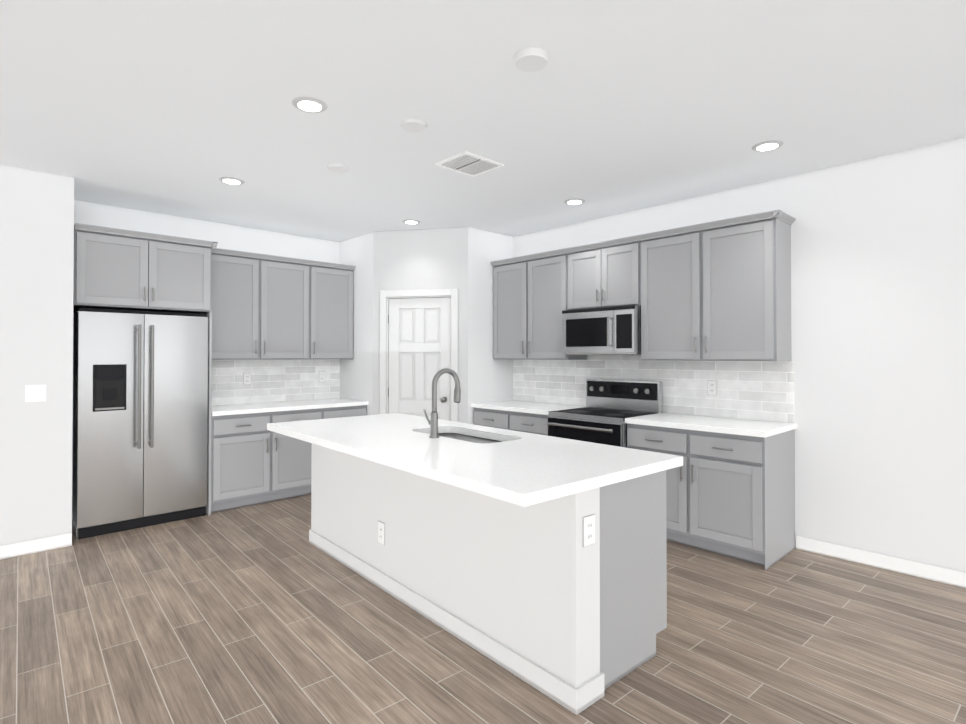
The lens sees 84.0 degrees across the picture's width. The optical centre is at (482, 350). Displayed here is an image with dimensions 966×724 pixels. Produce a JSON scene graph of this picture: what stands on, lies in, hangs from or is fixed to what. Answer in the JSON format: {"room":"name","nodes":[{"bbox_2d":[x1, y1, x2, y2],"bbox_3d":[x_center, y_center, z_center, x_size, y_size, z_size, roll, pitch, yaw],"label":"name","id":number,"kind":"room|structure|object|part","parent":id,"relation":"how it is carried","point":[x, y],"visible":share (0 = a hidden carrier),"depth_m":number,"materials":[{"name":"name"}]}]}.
{"room":"kitchen","nodes":[
{"label":"kitchen","id":0,"kind":"room"},
{"bbox_2d":[0,164,73,545],"bbox_3d":[-4.452,0.063,2.740,3.760,2.741,0.100,0,-1,-43],"label":"wall","id":1,"kind":"structure","parent":0,"point":[36,266],"depth_m":3.85,"materials":[{"name":"white paint"}]},
{"bbox_2d":[25,385,45,401],"bbox_3d":[-3.205,0.304,3.846,0.115,0.120,0.008,0,-1,-43],"label":"light switch","id":2,"kind":"object","parent":1,"relation":"attached to","point":[35,393],"visible":1,"depth_m":3.84,"materials":[{"name":"white plastic"}]},
{"bbox_2d":[0,533,71,559],"bbox_3d":[-4.413,1.386,2.687,3.760,0.095,0.013,0,-1,-43],"label":"baseboard","id":3,"kind":"structure","parent":1,"relation":"attached to","point":[33,546],"depth_m":3.83,"materials":[{"name":"white"}]},
{"bbox_2d":[73,200,339,405],"bbox_3d":[-2.183,0.091,5.869,4.040,2.741,0.100,0,-1,-43],"label":"wall","id":4,"kind":"structure","parent":0,"point":[239,238],"depth_m":5.34,"materials":[{"name":"white paint"}]},
{"bbox_2d":[73,223,212,314],"bbox_3d":[-2.966,-0.657,4.644,0.978,0.616,0.608,0,-1,-43],"label":"upper cabinet","id":5,"kind":"object","parent":4,"relation":"attached to","point":[116,269],"depth_m":4.39,"materials":[{"name":"grey wood"}]},
{"bbox_2d":[212,247,316,359],"bbox_3d":[-2.300,-0.435,5.466,1.121,1.046,0.329,0,-1,-43],"label":"upper cabinet","id":6,"kind":"object","parent":4,"relation":"attached to","point":[264,306],"depth_m":5.35,"materials":[{"name":"grey wood"}]},
{"bbox_2d":[212,359,339,405],"bbox_3d":[-2.246,0.318,5.732,1.575,0.454,0.008,0,-1,-43],"label":"backsplash","id":7,"kind":"structure","parent":4,"relation":"attached to","point":[284,380],"depth_m":5.74,"materials":[{"name":"tile"}]},
{"bbox_2d":[243,373,250,384],"bbox_3d":[-2.435,0.289,5.543,0.078,0.121,0.008,0,-1,-43],"label":"outlet","id":8,"kind":"object","parent":7,"relation":"attached to","point":[246,378],"depth_m":5.54,"materials":[{"name":"grey plastic"}]},
{"bbox_2d":[319,371,324,381],"bbox_3d":[-1.831,0.294,6.115,0.078,0.121,0.008,0,-1,-43],"label":"outlet","id":9,"kind":"object","parent":7,"relation":"attached to","point":[321,373],"depth_m":6.11,"materials":[{"name":"grey plastic"}]},
{"bbox_2d":[317,261,355,358],"bbox_3d":[-1.780,-0.431,5.959,0.595,1.046,0.329,0,-1,-43],"label":"upper cabinet","id":10,"kind":"object","parent":4,"relation":"attached to","point":[334,281],"depth_m":5.89,"materials":[{"name":"grey wood"}]},
{"bbox_2d":[340,232,372,414],"bbox_3d":[-1.393,0.092,6.053,0.100,2.741,0.720,0,-1,-43],"label":"wall","id":11,"kind":"structure","parent":0,"point":[356,377],"depth_m":5.94,"materials":[{"name":"white paint"}]},
{"bbox_2d":[373,227,467,423],"bbox_3d":[-0.657,0.089,5.694,1.051,2.741,0.100,0,-1,12],"label":"wall","id":12,"kind":"structure","parent":0,"point":[436,258],"depth_m":5.64,"materials":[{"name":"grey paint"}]},
{"bbox_2d":[380,288,457,421],"bbox_3d":[-0.669,0.407,5.684,0.860,2.105,0.118,0,-1,12],"label":"door frame","id":13,"kind":"structure","parent":12,"relation":"attached to","point":[418,293],"depth_m":5.66,"materials":[{"name":"white wood"}]},
{"bbox_2d":[388,297,450,420],"bbox_3d":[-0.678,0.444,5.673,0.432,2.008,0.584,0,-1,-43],"label":"pantry door","id":14,"kind":"structure","parent":12,"relation":"in","point":[419,343],"depth_m":5.67,"materials":[{"name":"white wood"}]},
{"bbox_2d":[0,494,965,723],"bbox_3d":[-0.209,1.449,1.044,7.800,0.060,9.800,0,-1,-43],"label":"floor","id":15,"kind":"structure","parent":0,"point":[265,613],"depth_m":2.62,"materials":[{"name":"brown wood"}]},
{"bbox_2d":[72,308,211,538],"bbox_3d":[-2.933,0.551,4.619,0.947,1.798,0.673,0,-1,-43],"label":"refrigerator","id":16,"kind":"object","parent":15,"relation":"on","point":[140,421],"depth_m":4.37,"materials":[{"name":"silver metal"}]},
{"bbox_3d":[-2.618,0.554,4.962,0.018,1.798,0.609,0,-1,-43],"label":"fridge gable panel","id":17,"kind":"part","parent":16,"relation":"part of","materials":[{"name":"grey wood"}]},
{"bbox_2d":[211,410,330,512],"bbox_3d":[-2.200,1.019,5.348,1.121,0.876,0.618,0,-1,-43],"label":"base cabinet","id":18,"kind":"object","parent":15,"relation":"on","point":[254,460],"depth_m":5.02,"materials":[{"name":"grey wood"}]},
{"bbox_2d":[211,398,366,417],"bbox_3d":[-2.031,0.563,5.502,1.574,0.038,0.634,0,-1,-43],"label":"countertop","id":19,"kind":"structure","parent":18,"relation":"on","point":[318,404],"depth_m":5.34,"materials":[{"name":"white stone"}]},
{"bbox_2d":[331,402,367,417],"bbox_3d":[-1.681,1.023,5.841,0.595,0.876,0.618,0,-1,-43],"label":"base cabinet","id":20,"kind":"object","parent":15,"relation":"on","point":[336,411],"depth_m":5.67,"materials":[{"name":"grey wood"}]},
{"bbox_2d":[295,416,671,714],"bbox_3d":[-0.204,1.002,3.332,0.858,0.875,2.582,0,-1,-43],"label":"kitchen island","id":21,"kind":"object","parent":15,"relation":"on","point":[538,562],"depth_m":2.49,"materials":[{"name":"white"}]},
{"bbox_2d":[267,413,682,511],"bbox_3d":[-0.292,0.541,3.243,1.216,0.045,2.658,0,-1,-43],"label":"island countertop","id":22,"kind":"structure","parent":21,"relation":"on","point":[521,493],"depth_m":2.37,"materials":[{"name":"white stone"}]},
{"bbox_2d":[423,368,460,439],"bbox_3d":[-0.249,0.311,3.288,0.228,0.413,0.113,0,-1,-43],"label":"faucet","id":23,"kind":"object","parent":22,"relation":"on","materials":[{"name":"silver metal"}]},
{"bbox_2d":[403,428,534,451],"bbox_3d":[-0.117,0.670,3.360,0.407,0.234,0.802,0,-1,-43],"label":"sink","id":24,"kind":"object","parent":22,"relation":"in","point":[450,435],"depth_m":3.30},
{"bbox_2d":[471,400,585,435],"bbox_3d":[0.460,1.000,5.389,0.652,0.914,1.038,0,-1,-43],"label":"base cabinet","id":25,"kind":"object","parent":15,"relation":"on","point":[524,416],"visible":0.33,"depth_m":5.21,"materials":[{"name":"grey wood"}]},
{"bbox_2d":[547,379,662,447],"bbox_3d":[1.043,0.859,4.700,0.718,1.185,0.758,0,-1,-43],"label":"range","id":26,"kind":"object","parent":15,"relation":"on","point":[606,411],"visible":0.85,"depth_m":4.68,"materials":[{"name":"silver metal"}]},
{"bbox_2d":[625,412,796,569],"bbox_3d":[1.703,0.989,4.079,0.652,0.914,1.042,0,-1,-43],"label":"base cabinet","id":27,"kind":"object","parent":15,"relation":"on","point":[730,487],"visible":0.81,"depth_m":3.76,"materials":[{"name":"grey wood"}]},
{"bbox_2d":[0,0,965,241],"bbox_3d":[-0.209,-1.347,1.069,7.800,0.110,9.800,0,-1,-43],"label":"ceiling","id":28,"kind":"structure","parent":0,"point":[180,108],"depth_m":2.80,"materials":[{"name":"white paint"}]},
{"bbox_2d":[219,177,244,184],"bbox_3d":[-1.912,-1.290,4.084,0.180,0.009,0.180,0,-1,-43],"label":"recessed light","id":29,"kind":"object","parent":28,"relation":"in","point":[231,180],"visible":1,"depth_m":4.06,"materials":[{"name":"white plastic"}]},
{"bbox_2d":[292,97,326,112],"bbox_3d":[-0.919,-1.301,2.848,0.180,0.009,0.180,0,-1,-43],"label":"recessed light","id":30,"kind":"object","parent":28,"relation":"in","point":[310,104],"visible":1,"depth_m":2.83,"materials":[{"name":"white"}]},
{"bbox_2d":[402,219,419,223],"bbox_3d":[-0.712,-1.279,5.333,0.180,0.009,0.180,0,-1,-43],"label":"recessed light","id":31,"kind":"object","parent":28,"relation":"in","point":[409,221],"visible":1,"depth_m":5.30,"materials":[{"name":"white plastic"}]},
{"bbox_2d":[435,151,503,176],"bbox_3d":[-0.093,-1.292,3.728,0.360,0.012,0.320,0,-1,-43],"label":"ceiling vent","id":32,"kind":"object","parent":28,"relation":"in","point":[468,163],"visible":0.94,"depth_m":3.71,"materials":[{"name":"white metal"}]},
{"bbox_2d":[564,199,584,204],"bbox_3d":[0.790,-1.286,4.635,0.180,0.009,0.180,0,-1,-43],"label":"recessed light","id":33,"kind":"object","parent":28,"relation":"in","point":[574,201],"visible":0.96,"depth_m":4.61,"materials":[{"name":"white plastic"}]},
{"bbox_2d":[752,140,783,151],"bbox_3d":[1.805,-1.296,3.406,0.180,0.009,0.180,0,-1,-43],"label":"recessed light","id":34,"kind":"object","parent":28,"relation":"in","point":[765,146],"visible":1,"depth_m":3.39,"materials":[{"name":"white plastic"}]},
{"bbox_2d":[468,227,512,423],"bbox_3d":[0.058,0.090,5.803,0.680,2.741,0.100,0,-1,-43],"label":"wall","id":35,"kind":"structure","parent":0,"point":[490,378],"depth_m":5.69,"materials":[{"name":"white paint"}]},
{"bbox_2d":[513,137,965,571],"bbox_3d":[2.550,0.072,3.742,0.100,2.741,9.700,0,-1,-43],"label":"wall","id":36,"kind":"structure","parent":0,"point":[878,300],"depth_m":3.60,"materials":[{"name":"white paint"}]},
{"bbox_2d":[490,247,586,359],"bbox_3d":[0.588,-0.435,5.502,0.329,1.046,1.069,0,-1,-43],"label":"upper cabinet","id":37,"kind":"object","parent":36,"relation":"attached to","point":[531,293],"depth_m":5.36,"materials":[{"name":"grey wood"}]},
{"bbox_2d":[574,234,641,309],"bbox_3d":[1.169,-0.671,4.891,0.329,0.584,0.762,0,-1,-43],"label":"upper cabinet","id":38,"kind":"object","parent":36,"relation":"attached to","point":[606,273],"depth_m":4.72,"materials":[{"name":"grey wood"}]},
{"bbox_2d":[562,305,640,354],"bbox_3d":[1.122,-0.172,4.842,0.457,0.409,0.756,0,-1,-43],"label":"over-the-range microwave","id":39,"kind":"object","parent":38,"relation":"attached to","point":[616,330],"visible":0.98,"depth_m":4.67,"materials":[{"name":"silver metal"}]},
{"bbox_2d":[513,355,793,422],"bbox_3d":[1.310,0.286,4.968,0.008,0.504,2.829,0,-1,-43],"label":"backsplash","id":40,"kind":"structure","parent":36,"relation":"attached to","point":[758,390],"depth_m":4.54,"materials":[{"name":"tile"}]},
{"bbox_2d":[707,380,716,395],"bbox_3d":[1.866,0.301,4.370,0.008,0.121,0.078,0,-1,-43],"label":"outlet","id":41,"kind":"object","parent":40,"relation":"attached to","point":[711,387],"visible":1,"depth_m":4.37,"materials":[{"name":"white plastic"}]},
{"bbox_2d":[638,209,793,360],"bbox_3d":[1.769,-0.446,4.256,0.329,1.046,1.124,0,-1,-43],"label":"upper cabinet","id":42,"kind":"object","parent":36,"relation":"attached to","point":[719,290],"depth_m":4.02,"materials":[{"name":"grey wood"}]},
{"bbox_2d":[796,535,965,587],"bbox_3d":[4.067,1.380,2.048,0.013,0.095,5.170,0,-1,-43],"label":"baseboard","id":43,"kind":"structure","parent":36,"relation":"attached to","point":[918,569],"depth_m":3.53,"materials":[{"name":"white wood"}]}
]}

